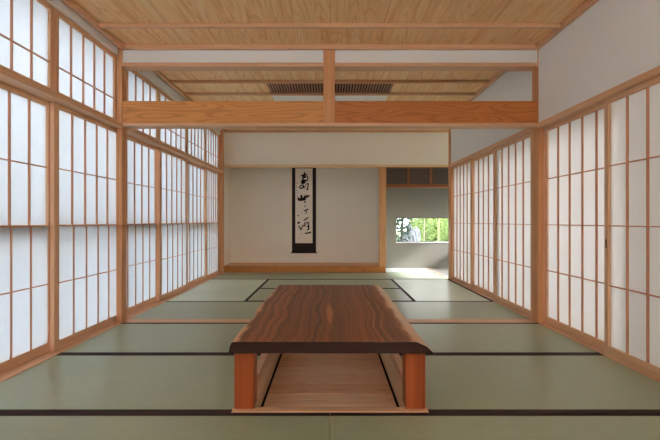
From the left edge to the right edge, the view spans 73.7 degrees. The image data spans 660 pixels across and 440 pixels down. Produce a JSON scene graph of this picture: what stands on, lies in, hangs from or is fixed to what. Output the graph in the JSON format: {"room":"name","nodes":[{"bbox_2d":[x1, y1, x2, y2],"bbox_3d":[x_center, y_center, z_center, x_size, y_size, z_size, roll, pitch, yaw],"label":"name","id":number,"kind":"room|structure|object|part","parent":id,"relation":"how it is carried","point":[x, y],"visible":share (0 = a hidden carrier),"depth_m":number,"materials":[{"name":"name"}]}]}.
{"room":"traditional dwelling","nodes":[
{"label":"traditional dwelling","id":0,"kind":"room"},
{"bbox_2d":[46,0,230,264],"bbox_3d":[-1.885,-0.364,3.365,0.090,2.610,9.930,0,0,0],"label":"wall","id":1,"kind":"structure","parent":0,"point":[59,5],"depth_m":4.85,"materials":[{"name":"white paint"}]},
{"bbox_2d":[0,274,220,382],"bbox_3d":[-1.876,0.914,2.960,0.108,0.053,9.120,0,0,0],"label":"trim","id":2,"kind":"structure","parent":1,"relation":"attached to","point":[14,371],"depth_m":3.14,"materials":[{"name":"brown wood"}]},
{"bbox_2d":[0,82,49,373],"bbox_3d":[-1.920,0.040,2.545,0.036,1.695,0.970,0,0,0],"label":"screen","id":3,"kind":"object","parent":2,"relation":"on","point":[24,117],"visible":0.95,"depth_m":2.75,"materials":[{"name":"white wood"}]},
{"bbox_3d":[-1.927,0.033,2.545,0.018,0.016,0.870,0,0,0],"label":"rail","id":4,"kind":"part","parent":3,"relation":"part of","materials":[{"name":"brown wood"}]},
{"bbox_3d":[-1.923,-0.792,2.545,0.028,0.032,0.870,0,0,0],"label":"rail","id":5,"kind":"part","parent":3,"relation":"part of","materials":[{"name":"brown wood"}]},
{"bbox_3d":[-1.923,0.856,2.545,0.028,0.062,0.870,0,0,0],"label":"rail","id":6,"kind":"part","parent":3,"relation":"part of","materials":[{"name":"brown wood"}]},
{"bbox_2d":[50,102,115,351],"bbox_3d":[-1.882,0.040,3.462,0.036,1.695,0.955,0,0,0],"label":"screen","id":7,"kind":"object","parent":2,"relation":"on","point":[82,147],"visible":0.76,"depth_m":3.31,"materials":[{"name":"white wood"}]},
{"bbox_3d":[-1.885,-0.792,3.462,0.028,0.032,0.845,0,0,0],"label":"rail","id":8,"kind":"part","parent":7,"relation":"part of","materials":[{"name":"brown wood"}]},
{"bbox_3d":[-1.885,0.856,3.462,0.028,0.062,0.845,0,0,0],"label":"rail","id":9,"kind":"part","parent":7,"relation":"part of","materials":[{"name":"brown wood"}]},
{"bbox_3d":[-1.889,0.033,3.462,0.018,0.016,0.845,0,0,0],"label":"rail","id":10,"kind":"part","parent":7,"relation":"part of","materials":[{"name":"brown wood"}]},
{"bbox_2d":[116,47,126,322],"bbox_3d":[-1.836,-0.319,3.875,0.052,2.420,0.090,0,0,0],"label":"wooden post","id":11,"kind":"object","parent":2,"relation":"on","point":[121,73],"visible":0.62,"depth_m":3.83,"materials":[{"name":"brown wood"}]},
{"bbox_2d":[122,50,537,128],"bbox_3d":[0.000,-1.156,3.882,3.620,0.662,0.125,0,0,0],"label":"beam","id":12,"kind":"structure","parent":11,"relation":"attached to","point":[328,113],"depth_m":3.83,"materials":[{"name":"brown wood"}]},
{"bbox_3d":[-0.933,-1.361,3.885,1.753,0.035,0.121,0,0,0],"label":"rail","id":13,"kind":"part","parent":12,"relation":"part of","materials":[{"name":"brown wood"}]},
{"bbox_3d":[-0.007,-1.169,3.880,0.100,0.635,0.116,0,0,0],"label":"post","id":14,"kind":"part","parent":12,"relation":"part of","materials":[{"name":"brown wood"}]},
{"bbox_3d":[0.000,-0.839,3.882,3.620,0.027,0.125,0,0,0],"label":"rail","id":15,"kind":"part","parent":12,"relation":"part of","materials":[{"name":"brown wood"}]},
{"bbox_3d":[0.926,-1.361,3.885,1.767,0.035,0.121,0,0,0],"label":"rail","id":16,"kind":"part","parent":12,"relation":"part of","materials":[{"name":"brown wood"}]},
{"bbox_2d":[127,135,156,314],"bbox_3d":[-1.920,0.040,4.402,0.036,1.695,0.945,0,0,0],"label":"screen","id":17,"kind":"object","parent":2,"relation":"on","point":[141,156],"visible":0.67,"depth_m":4.46,"materials":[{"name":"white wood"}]},
{"bbox_3d":[-1.923,-0.792,4.402,0.028,0.032,0.845,0,0,0],"label":"rail","id":18,"kind":"part","parent":17,"relation":"part of","materials":[{"name":"brown wood"}]},
{"bbox_3d":[-1.923,0.856,4.402,0.028,0.062,0.845,0,0,0],"label":"rail","id":19,"kind":"part","parent":17,"relation":"part of","materials":[{"name":"brown wood"}]},
{"bbox_2d":[157,148,187,301],"bbox_3d":[-1.882,0.040,5.315,0.036,1.695,0.950,0,0,0],"label":"screen","id":20,"kind":"object","parent":2,"relation":"on","point":[172,169],"visible":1,"depth_m":5.23,"materials":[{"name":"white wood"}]},
{"bbox_3d":[-1.885,-0.792,5.315,0.028,0.032,0.840,0,0,0],"label":"rail","id":21,"kind":"part","parent":20,"relation":"part of","materials":[{"name":"brown wood"}]},
{"bbox_3d":[-1.885,0.856,5.315,0.028,0.062,0.840,0,0,0],"label":"rail","id":22,"kind":"part","parent":20,"relation":"part of","materials":[{"name":"brown wood"}]},
{"bbox_2d":[188,161,203,286],"bbox_3d":[-1.920,0.040,6.253,0.036,1.695,1.005,0,0,0],"label":"screen","id":23,"kind":"object","parent":2,"relation":"on","point":[195,172],"visible":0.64,"depth_m":6.30,"materials":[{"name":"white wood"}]},
{"bbox_3d":[-1.923,-0.792,6.253,0.028,0.032,0.905,0,0,0],"label":"rail","id":24,"kind":"part","parent":23,"relation":"part of","materials":[{"name":"brown wood"}]},
{"bbox_3d":[-1.923,0.856,6.253,0.028,0.062,0.905,0,0,0],"label":"rail","id":25,"kind":"part","parent":23,"relation":"part of","materials":[{"name":"brown wood"}]},
{"bbox_2d":[204,168,218,279],"bbox_3d":[-1.882,0.040,7.025,0.036,1.695,0.740,0,0,0],"label":"screen","id":26,"kind":"object","parent":2,"relation":"on","point":[211,178],"visible":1,"depth_m":6.96,"materials":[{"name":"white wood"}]},
{"bbox_3d":[-1.885,0.856,7.025,0.028,0.062,0.630,0,0,0],"label":"rail","id":27,"kind":"part","parent":26,"relation":"part of","materials":[{"name":"brown wood"}]},
{"bbox_2d":[219,130,223,273],"bbox_3d":[-1.870,-0.322,7.460,0.120,2.419,0.120,0,0,0],"label":"wooden post","id":28,"kind":"object","parent":2,"relation":"on","point":[221,136],"visible":0.54,"depth_m":7.40,"materials":[{"name":"brown wood"}]},
{"bbox_2d":[0,65,222,172],"bbox_3d":[-1.865,-0.830,2.900,0.130,0.042,9.000,0,0,0],"label":"trim","id":29,"kind":"structure","parent":1,"relation":"attached to","point":[7,76],"depth_m":3.17,"materials":[{"name":"brown wood"}]},
{"bbox_2d":[0,0,53,89],"bbox_3d":[-1.880,-1.151,2.505,0.030,0.597,0.950,0,0,0],"label":"screen","id":30,"kind":"object","parent":29,"relation":"on","point":[26,26],"visible":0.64,"depth_m":2.75,"materials":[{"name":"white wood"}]},
{"bbox_3d":[-1.880,-0.870,2.505,0.028,0.036,0.860,0,0,0],"label":"rail","id":31,"kind":"part","parent":30,"relation":"part of","materials":[{"name":"brown wood"}]},
{"bbox_3d":[-1.880,-1.431,2.505,0.028,0.036,0.860,0,0,0],"label":"rail","id":32,"kind":"part","parent":30,"relation":"part of","materials":[{"name":"brown wood"}]},
{"bbox_2d":[54,8,115,119],"bbox_3d":[-1.880,-1.151,3.422,0.030,0.597,0.875,0,0,0],"label":"screen","id":33,"kind":"object","parent":29,"relation":"on","point":[84,68],"visible":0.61,"depth_m":3.34,"materials":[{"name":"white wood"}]},
{"bbox_3d":[-1.880,-0.870,3.422,0.028,0.036,0.785,0,0,0],"label":"rail","id":34,"kind":"part","parent":33,"relation":"part of","materials":[{"name":"brown wood"}]},
{"bbox_3d":[-1.880,-1.431,3.422,0.028,0.036,0.785,0,0,0],"label":"rail","id":35,"kind":"part","parent":33,"relation":"part of","materials":[{"name":"brown wood"}]},
{"bbox_2d":[127,70,158,139],"bbox_3d":[-1.880,-1.151,4.331,0.030,0.597,0.938,0,0,0],"label":"screen","id":36,"kind":"object","parent":29,"relation":"on","point":[139,88],"visible":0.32,"depth_m":4.39,"materials":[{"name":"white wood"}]},
{"bbox_3d":[-1.880,-1.431,4.331,0.028,0.036,0.848,0,0,0],"label":"rail","id":37,"kind":"part","parent":36,"relation":"part of","materials":[{"name":"brown wood"}]},
{"bbox_2d":[159,89,186,152],"bbox_3d":[-1.880,-1.151,5.275,0.030,0.597,0.950,0,0,0],"label":"screen","id":38,"kind":"object","parent":29,"relation":"on","point":[176,138],"visible":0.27,"depth_m":5.26,"materials":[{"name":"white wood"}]},
{"bbox_3d":[-1.880,-1.431,5.275,0.028,0.036,0.860,0,0,0],"label":"rail","id":39,"kind":"part","parent":38,"relation":"part of","materials":[{"name":"brown wood"}]},
{"bbox_2d":[187,129,205,161],"bbox_3d":[-1.880,-1.151,6.180,0.030,0.597,0.860,0,0,0],"label":"screen","id":40,"kind":"object","parent":29,"relation":"on","point":[196,138],"visible":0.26,"depth_m":6.25,"materials":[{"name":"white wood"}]},
{"bbox_2d":[206,129,218,167],"bbox_3d":[-1.880,-1.151,7.005,0.030,0.597,0.790,0,0,0],"label":"screen","id":41,"kind":"object","parent":29,"relation":"on","point":[212,138],"visible":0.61,"depth_m":7.05,"materials":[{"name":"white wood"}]},
{"bbox_2d":[123,319,536,322],"bbox_3d":[0.000,0.914,3.921,3.640,0.053,0.138,0,0,0],"label":"trim","id":42,"kind":"structure","parent":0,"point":[128,320],"depth_m":3.89,"materials":[{"name":"brown wood"}]},
{"bbox_2d":[73,0,586,129],"bbox_3d":[0.510,-1.549,3.365,4.880,0.104,9.930,0,0,0],"label":"ceiling","id":43,"kind":"structure","parent":0,"point":[129,21],"depth_m":3.40,"materials":[{"name":"brown wood"}]},
{"bbox_2d":[267,84,392,92],"bbox_3d":[0.000,-1.565,5.150,1.450,0.012,0.430,0,0,0],"label":"ceiling vent","id":44,"kind":"object","parent":43,"relation":"in","point":[273,88],"visible":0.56,"depth_m":5.18,"materials":[{"name":"brown wood"}]},
{"bbox_2d":[272,96,387,100],"bbox_3d":[0.000,-1.565,5.625,1.446,0.012,0.416,0,0,0],"label":"ceiling panel","id":45,"kind":"object","parent":43,"relation":"attached to","point":[276,98],"visible":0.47,"depth_m":5.60,"materials":[{"name":"white paint"}]},
{"bbox_2d":[123,50,536,62],"bbox_3d":[0.000,-1.524,3.886,3.630,0.291,0.088,0,0,0],"label":"wall","id":46,"kind":"structure","parent":0,"point":[129,56],"depth_m":3.84,"materials":[{"name":"white paint"}]},
{"bbox_2d":[224,132,447,164],"bbox_3d":[0.540,-1.273,7.680,4.820,0.592,0.080,0,0,0],"label":"wall","id":47,"kind":"structure","parent":0,"point":[239,148],"depth_m":7.64,"materials":[{"name":"beige paint"}]},
{"bbox_2d":[124,44,535,132],"bbox_3d":[0.585,-1.529,5.718,4.730,0.084,3.835,0,0,0],"label":"trim","id":48,"kind":"structure","parent":47,"relation":"attached to","point":[126,46],"depth_m":3.80,"materials":[{"name":"brown wood"}]},
{"bbox_2d":[224,165,447,167],"bbox_3d":[0.540,-0.957,7.685,4.820,0.040,0.130,0,0,0],"label":"trim","id":49,"kind":"structure","parent":47,"relation":"attached to","point":[225,166],"depth_m":7.62,"materials":[{"name":"brown wood"}]},
{"bbox_2d":[386,167,447,187],"bbox_3d":[1.962,-0.764,7.800,1.975,0.346,0.300,0,0,0],"label":"upper cabinet","id":50,"kind":"object","parent":47,"relation":"attached to","point":[396,177],"visible":0.44,"depth_m":7.68,"materials":[{"name":"brown wood"}]},
{"bbox_3d":[1.169,-0.783,7.688,0.363,0.280,0.015,0,0,0],"label":"door","id":51,"kind":"part","parent":50,"relation":"part of","materials":[{"name":"brown wood"}]},
{"bbox_3d":[1.563,-0.783,7.688,0.358,0.280,0.015,0,0,0],"label":"door","id":52,"kind":"part","parent":50,"relation":"part of","materials":[{"name":"brown wood"}]},
{"bbox_3d":[1.955,-0.783,7.688,0.358,0.280,0.015,0,0,0],"label":"door","id":53,"kind":"part","parent":50,"relation":"part of","materials":[{"name":"brown wood"}]},
{"bbox_2d":[231,168,447,267],"bbox_3d":[0.560,-0.329,8.390,4.980,2.680,0.120,0,0,0],"label":"wall","id":54,"kind":"structure","parent":0,"point":[261,198],"depth_m":8.33,"materials":[{"name":"beige paint"}]},
{"bbox_2d":[291,168,316,252],"bbox_3d":[-0.491,-0.286,8.318,0.491,1.788,0.022,0,0,0],"label":"scroll","id":55,"kind":"object","parent":54,"relation":"hanging from","point":[303,179],"visible":0.89,"depth_m":8.32,"materials":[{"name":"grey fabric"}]},
{"bbox_2d":[396,218,447,242],"bbox_3d":[1.938,0.174,8.382,1.385,0.477,0.116,0,0,0],"label":"window","id":56,"kind":"structure","parent":54,"relation":"in","point":[408,230],"depth_m":8.42,"materials":[{"name":"clear glass"}]},
{"bbox_3d":[1.938,0.169,8.428,1.365,0.465,0.025,0,0,0],"label":"sash","id":57,"kind":"part","parent":56,"relation":"part of","materials":[{"name":"white wood"}]},
{"bbox_2d":[427,268,659,382],"bbox_3d":[1.873,0.914,3.365,0.115,0.053,9.930,0,0,0],"label":"trim","id":58,"kind":"structure","parent":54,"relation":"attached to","point":[594,348],"depth_m":3.35,"materials":[{"name":"brown wood"}]},
{"bbox_2d":[448,129,451,279],"bbox_3d":[1.870,-0.322,6.665,0.120,2.419,0.130,0,0,0],"label":"wooden post","id":59,"kind":"object","parent":58,"relation":"on","point":[449,130],"visible":0.26,"depth_m":6.66,"materials":[{"name":"brown wood"}]},
{"bbox_2d":[452,159,472,288],"bbox_3d":[1.850,0.040,6.157,0.030,1.695,0.875,0,0,0],"label":"screen","id":60,"kind":"object","parent":58,"relation":"on","point":[462,174],"visible":1,"depth_m":6.14,"materials":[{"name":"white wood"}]},
{"bbox_3d":[1.850,-0.792,6.157,0.028,0.032,0.795,0,0,0],"label":"rail","id":61,"kind":"part","parent":60,"relation":"part of","materials":[{"name":"brown wood"}]},
{"bbox_3d":[1.850,0.856,6.157,0.028,0.062,0.795,0,0,0],"label":"rail","id":62,"kind":"part","parent":60,"relation":"part of","materials":[{"name":"brown wood"}]},
{"bbox_2d":[473,150,493,298],"bbox_3d":[1.882,0.040,5.300,0.030,1.695,0.940,0,0,0],"label":"screen","id":63,"kind":"object","parent":58,"relation":"on","point":[483,166],"visible":0.64,"depth_m":5.38,"materials":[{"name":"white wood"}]},
{"bbox_3d":[1.882,-0.792,5.300,0.028,0.032,0.868,0,0,0],"label":"rail","id":64,"kind":"part","parent":63,"relation":"part of","materials":[{"name":"brown wood"}]},
{"bbox_3d":[1.882,0.856,5.300,0.028,0.062,0.868,0,0,0],"label":"rail","id":65,"kind":"part","parent":63,"relation":"part of","materials":[{"name":"brown wood"}]},
{"bbox_2d":[494,132,531,317],"bbox_3d":[1.850,0.040,4.460,0.030,1.695,0.940,0,0,0],"label":"screen","id":66,"kind":"object","parent":58,"relation":"on","point":[513,159],"visible":0.81,"depth_m":4.42,"materials":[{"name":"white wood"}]},
{"bbox_3d":[1.850,-0.792,4.460,0.028,0.032,0.860,0,0,0],"label":"rail","id":67,"kind":"part","parent":66,"relation":"part of","materials":[{"name":"brown wood"}]},
{"bbox_3d":[1.850,0.856,4.460,0.028,0.062,0.860,0,0,0],"label":"rail","id":68,"kind":"part","parent":66,"relation":"part of","materials":[{"name":"brown wood"}]},
{"bbox_2d":[532,50,543,322],"bbox_3d":[1.837,-0.319,3.888,0.054,2.420,0.115,0,0,0],"label":"wooden post","id":69,"kind":"object","parent":58,"relation":"on","point":[537,133],"visible":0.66,"depth_m":3.84,"materials":[{"name":"brown wood"}]},
{"bbox_2d":[545,103,603,350],"bbox_3d":[1.882,0.040,3.360,0.030,1.695,0.940,0,0,0],"label":"screen","id":70,"kind":"object","parent":58,"relation":"on","point":[574,145],"visible":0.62,"depth_m":3.36,"materials":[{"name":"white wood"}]},
{"bbox_3d":[1.882,-0.792,3.360,0.028,0.032,0.868,0,0,0],"label":"rail","id":71,"kind":"part","parent":70,"relation":"part of","materials":[{"name":"brown wood"}]},
{"bbox_3d":[1.882,0.856,3.360,0.028,0.062,0.868,0,0,0],"label":"rail","id":72,"kind":"part","parent":70,"relation":"part of","materials":[{"name":"brown wood"}]},
{"bbox_2d":[604,76,659,379],"bbox_3d":[1.849,0.040,2.467,0.032,1.695,0.955,0,0,0],"label":"screen","id":73,"kind":"object","parent":58,"relation":"on","point":[631,116],"visible":1,"depth_m":2.69,"materials":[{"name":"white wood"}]},
{"bbox_3d":[1.850,-0.792,2.467,0.028,0.032,0.875,0,0,0],"label":"rail","id":74,"kind":"part","parent":73,"relation":"part of","materials":[{"name":"brown wood"}]},
{"bbox_3d":[1.850,0.856,2.467,0.028,0.062,0.875,0,0,0],"label":"rail","id":75,"kind":"part","parent":73,"relation":"part of","materials":[{"name":"brown wood"}]},
{"bbox_2d":[378,168,378,263],"bbox_3d":[0.925,-0.034,8.030,0.050,1.950,0.600,0,0,0],"label":"wall alcove partition","id":76,"kind":"structure","parent":0,"point":[378,168],"depth_m":8.16,"materials":[{"name":"beige paint"}]},
{"bbox_2d":[429,268,447,276],"bbox_3d":[0.510,0.951,3.365,4.880,0.120,9.930,0,0,0],"label":"floor","id":77,"kind":"structure","parent":0,"point":[443,271],"depth_m":7.92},
{"bbox_2d":[0,354,260,412],"bbox_3d":[-1.141,0.915,2.497,1.356,0.051,0.901,0,0,0],"label":"mat","id":78,"kind":"object","parent":77,"relation":"on","point":[62,383],"visible":0.84,"depth_m":2.40,"materials":[{"name":"wicker"}]},
{"bbox_2d":[59,323,260,353],"bbox_3d":[-1.141,0.915,3.399,1.356,0.051,0.900,0,0,0],"label":"mat","id":79,"kind":"object","parent":77,"relation":"on","point":[124,338],"visible":0.64,"depth_m":3.31,"materials":[{"name":"wicker"}]},
{"bbox_2d":[0,413,329,439],"bbox_3d":[-0.910,0.915,1.593,1.818,0.051,0.903,0,0,0],"label":"mat","id":80,"kind":"object","parent":77,"relation":"on","point":[13,426],"visible":1,"depth_m":1.91,"materials":[{"name":"wicker"}]},
{"bbox_2d":[131,301,263,318],"bbox_3d":[-0.910,0.915,4.441,1.818,0.051,0.896,0,0,0],"label":"mat","id":81,"kind":"object","parent":77,"relation":"on","point":[168,309],"visible":0.51,"depth_m":4.38,"materials":[{"name":"wicker"}]},
{"bbox_2d":[168,279,268,300],"bbox_3d":[-1.373,0.915,5.810,0.893,0.051,1.838,0,0,0],"label":"mat","id":82,"kind":"object","parent":77,"relation":"on","point":[213,289],"visible":0.81,"depth_m":5.64,"materials":[{"name":"wicker"}]},
{"bbox_2d":[213,273,329,278],"bbox_3d":[-0.910,0.915,7.165,1.818,0.051,0.868,0,0,0],"label":"mat","id":83,"kind":"object","parent":77,"relation":"on","point":[224,275],"visible":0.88,"depth_m":7.06,"materials":[{"name":"wicker"}]},
{"bbox_2d":[224,263,385,272],"bbox_3d":[-0.454,0.863,7.965,2.832,0.156,0.729,0,0,0],"label":"step","id":84,"kind":"structure","parent":77,"relation":"on","point":[231,267],"depth_m":7.60,"materials":[{"name":"brown wood"}]},
{"bbox_2d":[379,167,385,265],"bbox_3d":[0.915,-0.076,7.673,0.114,1.722,0.115,0,0,0],"label":"post","id":85,"kind":"object","parent":84,"relation":"on","point":[382,170],"visible":1,"depth_m":7.62,"materials":[{"name":"brown wood"}]},
{"bbox_2d":[231,353,428,412],"bbox_3d":[0.000,1.019,2.949,0.920,0.264,1.793,0,0,0],"label":"pit","id":86,"kind":"object","parent":77,"relation":"in","point":[286,382],"visible":0.56,"depth_m":2.88,"materials":[{"name":"brown wood"}]},
{"bbox_2d":[229,285,432,408],"bbox_3d":[0.003,0.719,2.895,0.938,0.337,1.790,0,0,0],"label":"table","id":87,"kind":"object","parent":86,"relation":"on","point":[294,318],"visible":1,"depth_m":2.19,"materials":[{"name":"brown wood"}]},
{"bbox_3d":[-0.406,0.744,2.120,0.093,0.286,0.093,0,0,0],"label":"leg","id":88,"kind":"part","parent":87,"relation":"part of","materials":[{"name":"red wood"}]},
{"bbox_3d":[0.404,0.744,2.120,0.093,0.286,0.093,0,0,0],"label":"leg","id":89,"kind":"part","parent":87,"relation":"part of","materials":[{"name":"red wood"}]},
{"bbox_2d":[261,279,398,287],"bbox_3d":[0.000,0.915,6.270,1.848,0.051,0.918,0,0,0],"label":"mat","id":90,"kind":"object","parent":77,"relation":"on","point":[271,283],"visible":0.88,"depth_m":6.37,"materials":[{"name":"wicker"}]},
{"bbox_2d":[248,288,411,300],"bbox_3d":[0.000,0.915,5.350,1.848,0.051,0.918,0,0,0],"label":"mat","id":91,"kind":"object","parent":77,"relation":"on","point":[396,294],"visible":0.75,"depth_m":5.33,"materials":[{"name":"wicker"}]},
{"bbox_2d":[330,273,446,278],"bbox_3d":[0.910,0.915,7.165,1.818,0.051,0.868,0,0,0],"label":"mat","id":92,"kind":"object","parent":77,"relation":"on","point":[332,275],"visible":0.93,"depth_m":7.06,"materials":[{"name":"wicker"}]},
{"bbox_2d":[386,268,434,272],"bbox_3d":[1.393,0.916,7.965,0.840,0.050,0.724,0,0,0],"label":"mat","id":93,"kind":"object","parent":77,"relation":"on","point":[388,270],"visible":0.52,"depth_m":7.92,"materials":[{"name":"white"}]},
{"bbox_2d":[391,279,491,300],"bbox_3d":[1.373,0.915,5.810,0.893,0.051,1.838,0,0,0],"label":"mat","id":94,"kind":"object","parent":77,"relation":"on","point":[415,289],"visible":0.85,"depth_m":5.64,"materials":[{"name":"wicker"}]},
{"bbox_2d":[392,301,528,318],"bbox_3d":[0.910,0.915,4.441,1.818,0.051,0.896,0,0,0],"label":"mat","id":95,"kind":"object","parent":77,"relation":"on","point":[409,309],"visible":0.51,"depth_m":4.38,"materials":[{"name":"wicker"}]},
{"bbox_2d":[330,413,659,439],"bbox_3d":[0.910,0.915,1.593,1.818,0.051,0.903,0,0,0],"label":"mat","id":96,"kind":"object","parent":77,"relation":"on","point":[343,426],"visible":1,"depth_m":1.91,"materials":[{"name":"wicker"}]},
{"bbox_2d":[399,323,600,353],"bbox_3d":[1.141,0.915,3.399,1.356,0.051,0.900,0,0,0],"label":"mat","id":97,"kind":"object","parent":77,"relation":"on","point":[441,338],"visible":0.65,"depth_m":3.31,"materials":[{"name":"fabric"}]},
{"bbox_2d":[399,354,659,412],"bbox_3d":[1.141,0.915,2.497,1.356,0.051,0.901,0,0,0],"label":"mat","id":98,"kind":"object","parent":77,"relation":"on","point":[454,383],"visible":0.84,"depth_m":2.40,"materials":[{"name":"fabric"}]},
{"bbox_2d":[451,0,659,163],"bbox_3d":[1.873,-1.260,2.498,0.115,0.818,8.197,0,0,0],"label":"wall","id":99,"kind":"structure","parent":0,"point":[612,43],"depth_m":3.15,"materials":[{"name":"white paint"}]},
{"bbox_2d":[61,0,598,49],"bbox_3d":[0.000,-1.508,1.115,3.630,0.042,5.430,0,0,0],"label":"trim","id":100,"kind":"structure","parent":99,"relation":"attached to","point":[75,7],"depth_m":3.31,"materials":[{"name":"brown wood"}]},
{"bbox_2d":[153,71,506,131],"bbox_3d":[0.000,-1.552,5.782,3.630,0.038,3.675,0,0,0],"label":"trim","id":101,"kind":"structure","parent":99,"relation":"attached to","point":[161,75],"depth_m":5.01,"materials":[{"name":"brown wood"}]},
{"bbox_2d":[544,128,544,322],"bbox_3d":[1.885,0.040,3.910,0.090,1.697,0.150,0,0,0],"label":"trim","id":102,"kind":"structure","parent":99,"relation":"attached to","point":[544,128],"depth_m":3.83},
{"bbox_2d":[450,65,659,166],"bbox_3d":[1.865,-0.830,2.500,0.130,0.042,8.200,0,0,0],"label":"trim","id":103,"kind":"structure","parent":99,"relation":"attached to","point":[653,73],"depth_m":3.20,"materials":[{"name":"brown wood"}]}
]}

